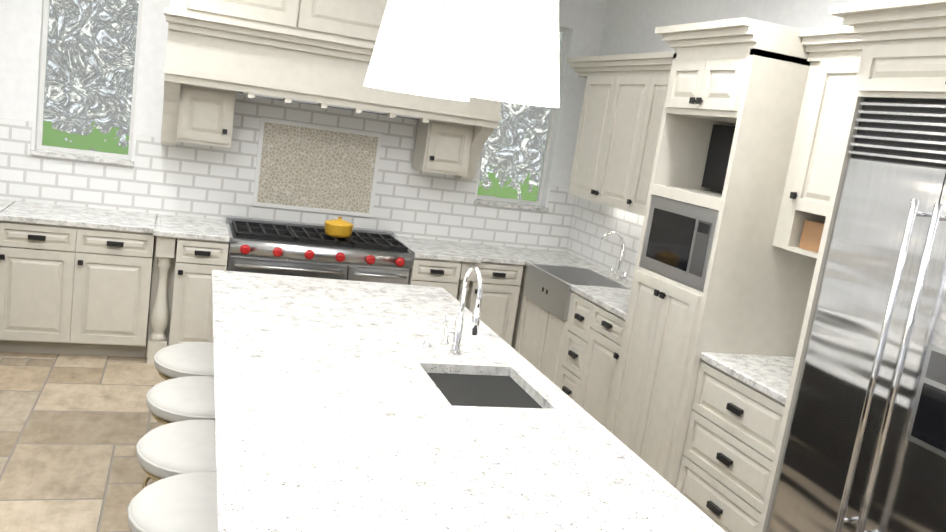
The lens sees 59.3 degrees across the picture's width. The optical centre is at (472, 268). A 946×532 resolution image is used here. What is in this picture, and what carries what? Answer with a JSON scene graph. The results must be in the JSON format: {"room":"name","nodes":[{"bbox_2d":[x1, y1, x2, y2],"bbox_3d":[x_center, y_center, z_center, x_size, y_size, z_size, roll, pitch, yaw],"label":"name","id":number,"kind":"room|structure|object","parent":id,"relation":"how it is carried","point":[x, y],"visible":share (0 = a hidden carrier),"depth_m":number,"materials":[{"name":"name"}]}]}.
{"room":"kitchen","nodes":[
{"label":"kitchen","id":0,"kind":"room"},
{"bbox_2d":[0,199,15,211],"bbox_3d":[-3.275,-1.091,5.207,0.681,3.196,0.648,5,11,-20],"label":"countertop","id":1,"kind":"structure","parent":0,"point":[4,204],"depth_m":5.34,"materials":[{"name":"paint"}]},
{"bbox_2d":[0,349,165,531],"bbox_3d":[-1.896,1.493,1.332,9.200,0.120,10.200,5,11,-20],"label":"floor","id":2,"kind":"structure","parent":0,"point":[74,429],"depth_m":4.31,"materials":[{"name":"beige tile"}]},
{"bbox_2d":[127,471,216,531],"bbox_3d":[-0.851,1.023,2.612,0.478,0.656,0.478,5,10,-19],"label":"stool","id":3,"kind":"object","parent":2,"relation":"on","point":[185,502],"visible":0.62,"depth_m":2.48,"materials":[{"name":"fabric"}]},
{"bbox_2d":[136,419,215,480],"bbox_3d":[-0.997,0.926,3.037,0.478,0.656,0.478,5,10,-19],"label":"stool","id":4,"kind":"object","parent":2,"relation":"on","point":[173,449],"visible":0.33,"depth_m":2.87,"materials":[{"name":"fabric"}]},
{"bbox_2d":[142,376,214,488],"bbox_3d":[-1.149,0.821,3.512,0.478,0.656,0.478,5,10,-19],"label":"stool","id":5,"kind":"object","parent":2,"relation":"on","point":[168,401],"visible":0.42,"depth_m":3.33,"materials":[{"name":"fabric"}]},
{"bbox_2d":[153,342,213,426],"bbox_3d":[-1.301,0.715,3.988,0.478,0.656,0.478,5,10,-19],"label":"stool","id":6,"kind":"object","parent":2,"relation":"on","point":[183,360],"visible":0.27,"depth_m":3.80,"materials":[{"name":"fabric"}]},
{"bbox_2d":[0,91,574,364],"bbox_3d":[-1.379,-0.275,6.004,4.903,1.870,0.744,5,11,-20],"label":"base cabinets","id":7,"kind":"object","parent":2,"relation":"on","point":[102,259],"visible":0.65,"depth_m":6.03,"materials":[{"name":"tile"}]},
{"bbox_2d":[226,216,413,284],"bbox_3d":[-1.181,0.134,6.145,1.276,1.082,0.755,5,11,-20],"label":"range","id":8,"kind":"object","parent":2,"relation":"on","point":[339,248],"visible":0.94,"depth_m":5.87,"materials":[{"name":"silver metal"}]},
{"bbox_2d":[211,270,724,531],"bbox_3d":[-0.411,0.815,3.382,1.310,0.920,3.000,5,10,-19],"label":"kitchen island","id":9,"kind":"object","parent":2,"relation":"on","point":[346,406],"visible":0.96,"depth_m":2.63,"materials":[{"name":"white stone"}]},
{"bbox_2d":[422,265,482,356],"bbox_3d":[-0.086,0.165,3.462,0.148,0.411,0.396,5,10,-19],"label":"faucet","id":10,"kind":"object","parent":9,"relation":"on","point":[455,351],"visible":0.98,"depth_m":3.48,"materials":[{"name":"silver metal"}]},
{"bbox_2d":[498,246,601,347],"bbox_3d":[0.540,0.348,6.828,0.653,0.920,0.679,5,11,-20],"label":"base cabinet","id":11,"kind":"object","parent":2,"relation":"on","point":[555,257],"depth_m":6.74,"materials":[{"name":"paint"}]},
{"bbox_2d":[513,260,609,382],"bbox_3d":[0.776,0.503,6.140,0.653,0.920,0.808,5,11,-20],"label":"base cabinet","id":12,"kind":"object","parent":2,"relation":"on","point":[545,296],"depth_m":6.05,"materials":[{"name":"paint"}]},
{"bbox_2d":[554,284,605,399],"bbox_3d":[0.952,0.619,5.628,0.653,0.920,0.300,5,11,-20],"label":"base cabinet","id":13,"kind":"object","parent":2,"relation":"on","point":[578,308],"depth_m":5.56,"materials":[{"name":"paint"}]},
{"bbox_2d":[574,296,605,410],"bbox_3d":[1.070,0.696,5.287,0.653,0.920,0.437,5,11,-20],"label":"base cabinet","id":14,"kind":"object","parent":2,"relation":"on","point":[595,318],"depth_m":5.35,"materials":[{"name":"paint"}]},
{"bbox_2d":[586,17,805,486],"bbox_3d":[1.317,0.005,4.636,0.738,2.560,0.810,5,11,-20],"label":"tall cabinet","id":15,"kind":"object","parent":2,"relation":"on","point":[744,126],"depth_m":4.38,"materials":[{"name":"paint"}]},
{"bbox_2d":[640,195,718,290],"bbox_3d":[1.376,-0.130,4.577,0.611,0.410,0.640,5,11,-20],"label":"microwave","id":16,"kind":"object","parent":15,"relation":"in","point":[678,240],"visible":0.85,"depth_m":4.44,"materials":[{"name":"silver metal"}]},
{"bbox_2d":[674,348,785,531],"bbox_3d":[1.495,0.966,4.103,0.618,0.920,0.684,5,11,-20],"label":"base cabinet","id":17,"kind":"object","parent":2,"relation":"on","point":[733,399],"depth_m":4.03,"materials":[{"name":"paint"}]},
{"bbox_2d":[750,16,945,531],"bbox_3d":[1.799,0.341,3.331,0.668,2.490,0.670,5,11,-20],"label":"tall cabinet","id":18,"kind":"object","parent":2,"relation":"on","point":[904,59],"depth_m":3.40,"materials":[{"name":"paint"}]},
{"bbox_2d":[766,99,945,531],"bbox_3d":[1.862,0.546,3.037,0.683,2.210,1.272,5,11,-20],"label":"refrigerator","id":19,"kind":"object","parent":2,"relation":"on","point":[865,448],"visible":1,"depth_m":3.16,"materials":[{"name":"silver metal"}]},
{"bbox_2d":[0,0,870,280],"bbox_3d":[-1.660,-0.126,1.047,9.200,3.200,10.200,5,11,-20],"label":"wall","id":20,"kind":"structure","parent":0,"point":[587,28],"depth_m":5.87,"materials":[{"name":"paint"}]},
{"bbox_2d":[161,0,501,181],"bbox_3d":[-0.911,-1.598,5.880,2.520,1.766,0.697,5,11,-20],"label":"range hood","id":21,"kind":"object","parent":20,"relation":"attached to","point":[220,53],"visible":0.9,"depth_m":5.66,"materials":[{"name":"paint"}]},
{"bbox_2d":[566,53,645,211],"bbox_3d":[1.160,-0.927,5.751,0.418,1.030,1.917,5,11,-20],"label":"upper cabinet","id":22,"kind":"object","parent":20,"relation":"attached to","point":[613,87],"depth_m":5.92,"materials":[{"name":"paint"}]},
{"bbox_2d":[754,16,901,259],"bbox_3d":[1.812,-0.557,3.868,0.418,1.060,0.684,5,11,-20],"label":"upper cabinet","id":23,"kind":"object","parent":20,"relation":"attached to","point":[821,64],"depth_m":4.04,"materials":[{"name":"paint"}]},
{"bbox_3d":[-1.424,-1.744,0.763,9.200,0.120,10.200,5,11,-20],"label":"ceiling","id":24,"kind":"structure","parent":0,"visible":0},
{"bbox_2d":[363,0,559,107],"bbox_3d":[-0.006,-1.244,3.007,0.456,1.219,1.376,5,11,-20],"label":"pendant light","id":25,"kind":"object","parent":24,"relation":"hanging from","point":[495,50],"visible":1,"depth_m":2.52,"materials":[{"name":"white metal"}]},
{"label":"outside","id":26,"kind":"structure","parent":0,"visible":0},
{"bbox_2d":[42,0,562,201],"bbox_3d":[-2.059,-1.706,7.365,8.500,5.000,0.001,5,11,-20],"label":"windows","id":27,"kind":"structure","parent":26,"point":[501,173],"depth_m":7.03,"materials":[{"name":"clear glass"}]}
]}

